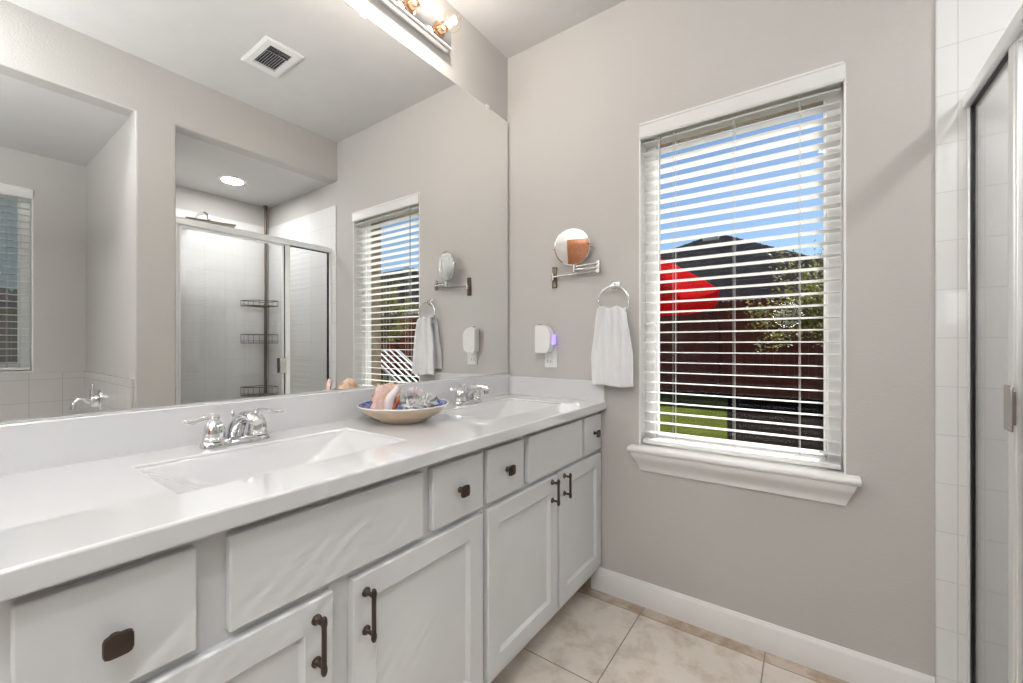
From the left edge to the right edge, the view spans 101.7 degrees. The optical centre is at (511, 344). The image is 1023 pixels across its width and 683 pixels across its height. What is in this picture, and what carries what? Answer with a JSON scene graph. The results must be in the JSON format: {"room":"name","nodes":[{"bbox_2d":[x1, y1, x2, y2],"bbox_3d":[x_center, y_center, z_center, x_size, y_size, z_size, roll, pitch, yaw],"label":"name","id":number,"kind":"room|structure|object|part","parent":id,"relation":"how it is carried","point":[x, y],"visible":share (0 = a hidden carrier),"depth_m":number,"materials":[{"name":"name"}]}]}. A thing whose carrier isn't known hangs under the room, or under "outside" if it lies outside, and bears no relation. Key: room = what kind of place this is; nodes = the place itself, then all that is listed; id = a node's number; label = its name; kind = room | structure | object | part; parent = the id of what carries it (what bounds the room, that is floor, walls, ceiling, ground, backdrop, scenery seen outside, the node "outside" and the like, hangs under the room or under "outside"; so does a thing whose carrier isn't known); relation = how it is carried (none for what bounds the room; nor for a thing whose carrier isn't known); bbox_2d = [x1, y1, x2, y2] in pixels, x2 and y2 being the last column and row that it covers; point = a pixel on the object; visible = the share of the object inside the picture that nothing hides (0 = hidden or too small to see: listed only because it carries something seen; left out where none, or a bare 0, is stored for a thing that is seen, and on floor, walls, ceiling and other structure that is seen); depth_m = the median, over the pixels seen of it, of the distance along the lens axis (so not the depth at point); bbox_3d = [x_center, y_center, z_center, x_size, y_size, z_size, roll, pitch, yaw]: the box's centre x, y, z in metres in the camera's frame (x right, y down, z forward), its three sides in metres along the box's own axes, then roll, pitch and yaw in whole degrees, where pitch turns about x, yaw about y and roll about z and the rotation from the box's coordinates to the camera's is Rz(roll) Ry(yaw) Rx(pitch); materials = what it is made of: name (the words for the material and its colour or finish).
{"room":"bathroom","nodes":[
{"label":"bathroom","id":0,"kind":"room"},
{"bbox_2d":[344,0,507,121],"bbox_3d":[-1.266,-0.205,0.647,0.120,2.740,4.385,0,0,35],"label":"wall","id":1,"kind":"structure","parent":0,"point":[473,63],"depth_m":1.98,"materials":[{"name":"beige paint"}]},
{"bbox_2d":[0,0,507,423],"bbox_3d":[-0.553,-0.533,1.534,0.014,1.388,1.827,0,0,35],"label":"wall mirror","id":2,"kind":"object","parent":1,"relation":"attached to","point":[202,201],"visible":1,"depth_m":1.18,"materials":[{"name":"white mirror"}]},
{"bbox_2d":[0,374,509,475],"bbox_3d":[-0.547,0.217,1.535,0.019,0.111,1.842,0,0,35],"label":"backsplash","id":3,"kind":"structure","parent":1,"relation":"attached to","point":[42,444],"depth_m":1.03,"materials":[{"name":"stone"}]},
{"bbox_2d":[376,0,461,53],"bbox_3d":[-0.469,-1.370,1.520,0.166,0.106,0.792,0,0,35],"label":"vanity light","id":4,"kind":"object","parent":1,"relation":"attached to","point":[416,14],"visible":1,"depth_m":1.74,"materials":[{"name":"silver metal"}]},
{"bbox_2d":[404,0,433,13],"bbox_3d":[-0.358,-1.363,1.637,0.120,0.080,0.080,0,0,35],"label":"bulb","id":5,"kind":"object","parent":4,"relation":"attached to","point":[410,6],"depth_m":1.66,"materials":[{"name":"clear glass"}]},
{"bbox_2d":[434,9,461,37],"bbox_3d":[-0.265,-1.363,1.767,0.120,0.080,0.080,0,0,35],"label":"bulb","id":6,"kind":"object","parent":4,"relation":"attached to","point":[441,26],"depth_m":1.78,"materials":[{"name":"clear glass"}]},
{"bbox_2d":[447,0,625,58],"bbox_3d":[-0.036,-1.625,-0.229,3.100,0.100,4.385,0,0,35],"label":"ceiling","id":7,"kind":"structure","parent":0,"point":[513,27],"depth_m":2.00,"materials":[{"name":"paint"}]},
{"bbox_2d":[491,584,848,682],"bbox_3d":[-0.004,1.215,-0.270,3.200,0.100,4.355,0,0,35],"label":"floor","id":8,"kind":"structure","parent":0,"point":[596,636],"depth_m":1.57,"materials":[{"name":"tile"}]},
{"bbox_2d":[0,449,482,682],"bbox_3d":[-0.565,0.737,1.022,0.585,0.857,0.959,0,0,35],"label":"vanity cabinet","id":9,"kind":"object","parent":8,"relation":"on","point":[381,581],"visible":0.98,"depth_m":0.80,"materials":[{"name":"paint"}]},
{"bbox_3d":[-0.565,0.405,0.593,0.020,0.164,0.190,0,0,35],"label":"drawer","id":10,"kind":"part","parent":9,"relation":"part of","materials":[{"name":"paint"}]},
{"bbox_3d":[-0.547,0.413,0.578,0.027,0.033,0.033,0,0,35],"label":"knob","id":11,"kind":"part","parent":9,"relation":"part of","materials":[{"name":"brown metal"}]},
{"bbox_3d":[-0.497,0.770,0.688,0.020,0.528,0.424,0,0,35],"label":"door","id":12,"kind":"part","parent":9,"relation":"part of","materials":[{"name":"paint"}]},
{"bbox_2d":[0,374,606,601],"bbox_3d":[-0.320,0.267,1.373,0.577,0.210,1.842,0,0,35],"label":"countertop","id":13,"kind":"structure","parent":9,"relation":"on","point":[80,496],"depth_m":0.92,"materials":[{"name":"stone"}]},
{"bbox_2d":[182,408,283,448],"bbox_3d":[-0.735,0.218,1.119,0.176,0.092,0.176,0,0,-10],"label":"sink faucet","id":14,"kind":"object","parent":13,"relation":"on","point":[214,432],"visible":1,"depth_m":1.08,"materials":[{"name":"silver metal"}]},
{"bbox_3d":[-0.789,0.190,1.052,0.018,0.025,0.071,0,0,29],"label":"lever","id":15,"kind":"part","parent":14,"relation":"part of","materials":[{"name":"silver metal"}]},
{"bbox_3d":[-0.772,0.214,1.082,0.053,0.070,0.053,0,0,35],"label":"handle","id":16,"kind":"part","parent":14,"relation":"part of","materials":[{"name":"silver metal"}]},
{"bbox_3d":[-0.743,0.255,1.124,0.056,0.018,0.164,0,0,35],"label":"plate","id":17,"kind":"part","parent":14,"relation":"part of","materials":[{"name":"silver metal"}]},
{"bbox_3d":[-0.703,0.215,1.096,0.154,0.086,0.042,0,0,35],"label":"spout","id":18,"kind":"part","parent":14,"relation":"part of","materials":[{"name":"silver metal"}]},
{"bbox_3d":[-0.713,0.214,1.166,0.053,0.070,0.053,0,0,35],"label":"handle","id":19,"kind":"part","parent":14,"relation":"part of","materials":[{"name":"silver metal"}]},
{"bbox_3d":[-0.689,0.190,1.192,0.018,0.025,0.071,0,0,42],"label":"lever","id":20,"kind":"part","parent":14,"relation":"part of","materials":[{"name":"silver metal"}]},
{"bbox_2d":[137,430,400,493],"bbox_3d":[-0.558,0.322,1.034,0.286,0.100,0.514,0,0,35],"label":"sink basin","id":21,"kind":"object","parent":13,"relation":"in","point":[187,474],"depth_m":1.08,"materials":[{"name":"white ceramic"}]},
{"bbox_2d":[357,399,448,423],"bbox_3d":[-0.377,0.234,1.462,0.315,0.060,0.315,0,0,35],"label":"shell bowl","id":22,"kind":"object","parent":13,"relation":"on","point":[397,416],"visible":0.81,"depth_m":1.36,"materials":[{"name":"beige ceramic"}]},
{"bbox_2d":[370,382,400,409],"bbox_3d":[-0.436,0.184,1.453,0.100,0.106,0.122,0,0,-11],"label":"conch shell","id":23,"kind":"object","parent":22,"relation":"in","point":[384,398],"visible":0.98,"depth_m":1.40,"materials":[{"name":"pink"}]},
{"bbox_2d":[396,393,407,405],"bbox_3d":[-0.379,0.190,1.452,0.036,0.048,0.049,0,0,35],"label":"shell","id":24,"kind":"object","parent":22,"relation":"in","point":[403,397],"visible":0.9,"depth_m":1.44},
{"bbox_2d":[401,399,416,409],"bbox_3d":[-0.340,0.206,1.393,0.060,0.045,0.052,0,0,-9],"label":"coral piece","id":25,"kind":"object","parent":22,"relation":"in","point":[407,405],"visible":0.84,"depth_m":1.39,"materials":[{"name":"white"}]},
{"bbox_2d":[402,392,419,399],"bbox_3d":[-0.371,0.196,1.510,0.069,0.061,0.069,0,0,35],"label":"coral piece","id":26,"kind":"object","parent":22,"relation":"in","point":[409,396],"visible":0.23,"depth_m":1.49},
{"bbox_2d":[407,386,425,397],"bbox_3d":[-0.334,0.166,1.457,0.068,0.040,0.011,0,0,-15],"label":"shell","id":27,"kind":"object","parent":22,"relation":"in","point":[415,391],"visible":1,"depth_m":1.46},
{"bbox_2d":[413,400,425,408],"bbox_3d":[-0.306,0.200,1.384,0.038,0.030,0.043,0,0,35],"label":"coral piece","id":28,"kind":"object","parent":22,"relation":"in","point":[418,405],"visible":0.95,"depth_m":1.38,"materials":[{"name":"white"}]},
{"bbox_2d":[416,396,431,407],"bbox_3d":[-0.306,0.202,1.427,0.056,0.052,0.062,0,0,4],"label":"coral piece","id":29,"kind":"object","parent":22,"relation":"in","point":[426,400],"visible":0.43,"depth_m":1.42,"materials":[{"name":"white"}]},
{"bbox_2d":[425,395,438,406],"bbox_3d":[-0.295,0.202,1.479,0.066,0.052,0.066,0,0,35],"label":"coral piece","id":30,"kind":"object","parent":22,"relation":"in","point":[433,403],"visible":0.32,"depth_m":1.47,"materials":[{"name":"white"}]},
{"bbox_2d":[450,383,490,404],"bbox_3d":[-0.190,0.218,1.885,0.176,0.092,0.176,0,0,-10],"label":"sink faucet","id":31,"kind":"object","parent":13,"relation":"on","point":[472,394],"visible":1,"depth_m":1.84,"materials":[{"name":"silver metal"}]},
{"bbox_3d":[-0.244,0.190,1.817,0.018,0.025,0.071,0,0,29],"label":"lever","id":32,"kind":"part","parent":31,"relation":"part of","materials":[{"name":"silver metal"}]},
{"bbox_3d":[-0.227,0.214,1.848,0.053,0.070,0.053,0,0,35],"label":"handle","id":33,"kind":"part","parent":31,"relation":"part of","materials":[{"name":"silver metal"}]},
{"bbox_3d":[-0.197,0.255,1.890,0.056,0.018,0.164,0,0,35],"label":"plate","id":34,"kind":"part","parent":31,"relation":"part of","materials":[{"name":"silver metal"}]},
{"bbox_3d":[-0.167,0.214,1.932,0.053,0.070,0.053,0,0,35],"label":"handle","id":35,"kind":"part","parent":31,"relation":"part of","materials":[{"name":"silver metal"}]},
{"bbox_3d":[-0.158,0.215,1.862,0.154,0.086,0.042,0,0,35],"label":"spout","id":36,"kind":"part","parent":31,"relation":"part of","materials":[{"name":"silver metal"}]},
{"bbox_2d":[443,400,556,419],"bbox_3d":[-0.037,0.322,1.766,0.286,0.100,0.514,0,0,35],"label":"sink basin","id":37,"kind":"object","parent":13,"relation":"in","point":[496,409],"depth_m":1.92,"materials":[{"name":"white ceramic"}]},
{"bbox_3d":[-0.373,0.587,0.816,0.034,0.116,0.021,0,0,35],"label":"pull handle","id":38,"kind":"part","parent":9,"relation":"part of","materials":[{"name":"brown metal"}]},
{"bbox_3d":[-0.357,0.405,0.885,0.020,0.164,0.435,0,0,35],"label":"false drawer","id":39,"kind":"part","parent":9,"relation":"part of","materials":[{"name":"paint"}]},
{"bbox_3d":[-0.307,0.587,0.908,0.034,0.116,0.021,0,0,35],"label":"pull handle","id":40,"kind":"part","parent":9,"relation":"part of","materials":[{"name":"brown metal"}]},
{"bbox_3d":[-0.220,0.770,1.077,0.020,0.528,0.438,0,0,35],"label":"door","id":41,"kind":"part","parent":9,"relation":"part of","materials":[{"name":"paint"}]},
{"bbox_3d":[-0.152,0.405,1.173,0.020,0.164,0.206,0,0,35],"label":"drawer","id":42,"kind":"part","parent":9,"relation":"part of","materials":[{"name":"paint"}]},
{"bbox_3d":[-0.133,0.406,1.158,0.027,0.033,0.033,0,0,35],"label":"knob","id":43,"kind":"part","parent":9,"relation":"part of","materials":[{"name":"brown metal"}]},
{"bbox_2d":[481,412,600,682],"bbox_3d":[-0.034,0.737,1.767,0.585,0.857,0.867,0,0,35],"label":"vanity cabinet","id":44,"kind":"object","parent":8,"relation":"on","point":[541,509],"visible":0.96,"depth_m":1.51,"materials":[{"name":"paint"}]},
{"bbox_3d":[-0.022,0.405,1.355,0.020,0.164,0.195,0,0,35],"label":"drawer","id":45,"kind":"part","parent":44,"relation":"part of","materials":[{"name":"paint"}]},
{"bbox_3d":[-0.004,0.403,1.341,0.027,0.033,0.033,0,0,35],"label":"knob","id":46,"kind":"part","parent":44,"relation":"part of","materials":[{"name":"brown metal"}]},
{"bbox_3d":[0.047,0.770,1.452,0.020,0.528,0.433,0,0,35],"label":"door","id":47,"kind":"part","parent":44,"relation":"part of","materials":[{"name":"paint"}]},
{"bbox_3d":[0.176,0.405,1.633,0.020,0.164,0.425,0,0,35],"label":"false drawer","id":48,"kind":"part","parent":44,"relation":"part of","materials":[{"name":"paint"}]},
{"bbox_3d":[0.169,0.558,1.576,0.034,0.101,0.021,0,0,35],"label":"pull handle","id":49,"kind":"part","parent":44,"relation":"part of","materials":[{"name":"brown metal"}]},
{"bbox_3d":[0.225,0.558,1.655,0.034,0.101,0.021,0,0,35],"label":"pull handle","id":50,"kind":"part","parent":44,"relation":"part of","materials":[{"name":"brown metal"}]},
{"bbox_3d":[0.299,0.770,1.805,0.020,0.528,0.403,0,0,35],"label":"door","id":51,"kind":"part","parent":44,"relation":"part of","materials":[{"name":"paint"}]},
{"bbox_3d":[0.364,0.405,1.897,0.020,0.164,0.178,0,0,35],"label":"drawer","id":52,"kind":"part","parent":44,"relation":"part of","materials":[{"name":"paint"}]},
{"bbox_3d":[0.389,0.403,1.891,0.027,0.033,0.033,0,0,35],"label":"knob","id":53,"kind":"part","parent":44,"relation":"part of","materials":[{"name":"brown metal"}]},
{"bbox_2d":[508,0,935,676],"bbox_3d":[1.247,-0.205,1.469,3.020,2.740,0.130,0,0,35],"label":"wall","id":54,"kind":"structure","parent":0,"point":[859,575],"depth_m":1.60,"materials":[{"name":"beige paint"}]},
{"bbox_2d":[535,324,555,352],"bbox_3d":[0.173,-0.031,2.113,0.100,0.148,0.054,0,0,35],"label":"air freshener","id":55,"kind":"object","parent":54,"relation":"attached to","point":[545,339],"visible":1,"depth_m":2.09,"materials":[{"name":"white plastic"}]},
{"bbox_2d":[552,335,555,344],"bbox_3d":[0.214,-0.025,2.093,0.010,0.050,0.028,0,0,35],"label":"night light","id":56,"kind":"object","parent":55,"relation":"attached to","point":[553,336],"depth_m":2.08,"materials":[{"name":"purple plastic"}]},
{"bbox_2d":[545,345,557,367],"bbox_3d":[0.202,0.059,2.128,0.074,0.116,0.009,0,0,35],"label":"wall outlet","id":57,"kind":"object","parent":54,"relation":"attached to","point":[551,359],"visible":0.86,"depth_m":2.12,"materials":[{"name":"white plastic"}]},
{"bbox_2d":[546,357,552,365],"bbox_3d":[0.194,0.086,2.130,0.038,0.042,0.003,0,0,35],"label":"receptacle","id":58,"kind":"object","parent":57,"relation":"attached to","point":[549,360],"depth_m":2.13,"materials":[{"name":"white plastic"}]},
{"bbox_2d":[551,228,600,287],"bbox_3d":[0.295,-0.421,2.012,0.271,0.269,0.089,0,0,35],"label":"makeup mirror","id":59,"kind":"object","parent":54,"relation":"attached to","point":[572,247],"visible":1,"depth_m":1.99,"materials":[{"name":"silver metal"}]},
{"bbox_3d":[0.218,-0.341,2.114,0.027,0.108,0.012,0,0,35],"label":"wall plate","id":60,"kind":"part","parent":59,"relation":"part of","materials":[{"name":"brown metal"}]},
{"bbox_3d":[0.300,-0.365,1.993,0.018,0.036,0.018,0,0,35],"label":"post","id":61,"kind":"part","parent":59,"relation":"part of","materials":[{"name":"silver metal"}]},
{"bbox_3d":[0.308,-0.344,2.023,0.241,0.017,0.009,0,0,36],"label":"arm","id":62,"kind":"part","parent":59,"relation":"part of","materials":[{"name":"silver metal"}]},
{"bbox_3d":[0.353,-0.370,1.967,0.109,0.032,0.009,0,0,27],"label":"arm","id":63,"kind":"part","parent":59,"relation":"part of","materials":[{"name":"silver metal"}]},
{"bbox_2d":[597,282,629,310],"bbox_3d":[0.472,-0.205,1.912,0.155,0.171,0.047,0,0,35],"label":"towel ring","id":64,"kind":"object","parent":54,"relation":"attached to","point":[615,286],"visible":0.76,"depth_m":1.90,"materials":[{"name":"silver metal"}]},
{"bbox_2d":[591,306,632,386],"bbox_3d":[0.463,0.007,1.899,0.207,0.367,0.077,0,0,35],"label":"hand towel","id":65,"kind":"object","parent":64,"relation":"hanging from","point":[612,353],"visible":1,"depth_m":1.87,"materials":[{"name":"white fabric"}]},
{"bbox_2d":[627,60,861,505],"bbox_3d":[0.893,-0.216,1.693,0.799,1.550,0.196,0,0,35],"label":"window","id":66,"kind":"structure","parent":54,"relation":"in","point":[833,486],"depth_m":1.59,"materials":[{"name":"white paint"}]},
{"bbox_3d":[0.926,-0.261,1.740,0.626,1.360,0.030,0,0,35],"label":"sash","id":67,"kind":"part","parent":66,"relation":"part of","materials":[{"name":"white plastic"}]},
{"bbox_2d":[639,61,844,469],"bbox_3d":[0.881,-0.267,1.677,0.718,1.428,0.073,0,0,35],"label":"window blind","id":68,"kind":"object","parent":66,"relation":"attached to","point":[832,76],"visible":1,"depth_m":1.65,"materials":[{"name":"white plastic"}]},
{"bbox_3d":[0.711,-0.254,1.810,0.006,1.356,0.052,0,0,35],"label":"ladder cord","id":69,"kind":"part","parent":68,"relation":"part of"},
{"bbox_3d":[0.887,0.432,1.685,0.702,0.018,0.048,0,0,35],"label":"rail","id":70,"kind":"part","parent":68,"relation":"part of","materials":[{"name":"white plastic"}]},
{"bbox_3d":[1.074,-0.254,1.552,0.005,1.356,0.052,0,0,35],"label":"ladder cord","id":71,"kind":"part","parent":68,"relation":"part of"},
{"bbox_3d":[0.873,0.463,1.664,0.799,0.025,0.126,0,0,35],"label":"sill","id":72,"kind":"part","parent":66,"relation":"part of","materials":[{"name":"white paint"}]},
{"bbox_2d":[591,566,934,682],"bbox_3d":[0.862,1.110,1.658,1.174,0.110,0.010,0,0,35],"label":"baseboard","id":73,"kind":"structure","parent":54,"relation":"attached to","point":[848,665],"depth_m":1.59,"materials":[{"name":"white paint"}]},
{"bbox_2d":[935,0,1022,682],"bbox_3d":[1.791,0.037,0.997,1.105,2.256,0.008,0,0,35],"label":"tiled wall","id":74,"kind":"structure","parent":54,"relation":"attached to","point":[967,32],"depth_m":1.28,"materials":[{"name":"white tile"}]},
{"bbox_2d":[660,100,823,147],"bbox_3d":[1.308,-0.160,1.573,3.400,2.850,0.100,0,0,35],"label":"window blind slat","id":75,"kind":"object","parent":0,"point":[812,105],"depth_m":1.82,"materials":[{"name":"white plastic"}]},
{"bbox_3d":[0.177,-0.205,-0.399,0.115,2.840,4.255,0,0,35],"label":"wall","id":76,"kind":"structure","parent":0,"visible":0},
{"bbox_3d":[1.112,1.113,0.858,0.110,0.105,1.007,0,0,35],"label":"trim","id":77,"kind":"structure","parent":76,"relation":"attached to","visible":0},
{"bbox_2d":[962,3,1022,682],"bbox_3d":[1.114,0.147,0.861,0.052,1.824,0.997,0,0,35],"label":"shower enclosure","id":78,"kind":"object","parent":77,"relation":"on","point":[1007,54],"visible":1,"depth_m":1.00,"materials":[{"name":"metal"}]},
{"bbox_3d":[1.114,-0.744,0.861,0.044,0.042,0.997,0,0,35],"label":"header rail","id":79,"kind":"part","parent":78,"relation":"part of","materials":[{"name":"metal"}]},
{"bbox_3d":[1.190,0.149,0.967,0.052,0.108,0.045,0,0,35],"label":"door handle","id":80,"kind":"part","parent":78,"relation":"part of","materials":[{"name":"silver metal"}]},
{"bbox_3d":[1.018,0.155,0.725,0.020,1.748,0.618,0,0,35],"label":"door frame","id":81,"kind":"part","parent":78,"relation":"part of","materials":[{"name":"metal"}]},
{"label":"outside","id":82,"kind":"structure","parent":0,"visible":0},
{"bbox_2d":[660,382,823,438],"bbox_3d":[15.750,1.285,7.198,100.000,0.040,90.000,0,0,35],"label":"ground","id":83,"kind":"structure","parent":82,"point":[683,399],"depth_m":7.55,"materials":[{"name":"green plant"}]},
{"bbox_2d":[660,259,718,315],"bbox_3d":[1.578,-0.029,5.784,2.212,2.586,2.150,0,0,6],"label":"patio umbrella","id":84,"kind":"object","parent":83,"relation":"on","point":[704,294],"visible":0.11,"depth_m":4.95,"materials":[{"name":"red fabric"}]},
{"bbox_2d":[660,296,823,398],"bbox_3d":[11.045,0.050,6.797,30.890,2.430,0.148,0,0,35],"label":"privacy fence","id":85,"kind":"object","parent":83,"relation":"on","point":[685,359],"visible":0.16,"depth_m":10.61,"materials":[{"name":"brown wood"}]},
{"bbox_3d":[4.223,-0.005,11.699,2.800,1.840,0.039,0,0,35],"label":"rail","id":86,"kind":"part","parent":85,"relation":"part of","materials":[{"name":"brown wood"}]},
{"bbox_3d":[4.240,0.057,11.723,2.798,2.413,0.018,0,0,35],"label":"board panel","id":87,"kind":"part","parent":85,"relation":"part of","materials":[{"name":"brown wood"}]},
{"bbox_3d":[5.326,0.050,10.834,0.090,2.430,0.089,0,0,35],"label":"post","id":88,"kind":"part","parent":85,"relation":"part of","materials":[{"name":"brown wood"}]},
{"bbox_3d":[6.504,-0.005,10.075,2.800,1.840,0.039,0,0,35],"label":"rail","id":89,"kind":"part","parent":85,"relation":"part of","materials":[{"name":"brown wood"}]},
{"bbox_3d":[6.521,0.057,10.099,2.798,2.414,0.018,0,0,35],"label":"board panel","id":90,"kind":"part","parent":85,"relation":"part of","materials":[{"name":"brown wood"}]},
{"bbox_2d":[660,235,823,377],"bbox_3d":[8.399,-1.985,21.009,17.200,6.500,8.030,0,0,35],"label":"neighbor house","id":91,"kind":"structure","parent":83,"relation":"on","point":[759,279],"depth_m":17.22,"materials":[{"name":"grey"}]},
{"bbox_2d":[702,236,718,241],"bbox_3d":[9.554,-5.105,19.959,0.700,0.260,0.300,0,0,35],"label":"roof vent","id":92,"kind":"object","parent":91,"relation":"attached to","point":[716,238],"depth_m":19.83,"materials":[{"name":"white metal"}]},
{"bbox_2d":[660,390,823,450],"bbox_3d":[8.541,1.253,3.972,30.000,0.024,7.300,0,0,35],"label":"planting bed","id":93,"kind":"object","parent":83,"relation":"on","point":[812,408],"visible":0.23,"depth_m":6.91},
{"bbox_2d":[731,239,823,351],"bbox_3d":[4.428,-0.106,5.304,2.422,2.748,1.913,0,0,-3],"label":"tree","id":94,"kind":"object","parent":93,"relation":"on","point":[815,311],"visible":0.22,"depth_m":5.70,"materials":[{"name":"green plant"}]}
]}

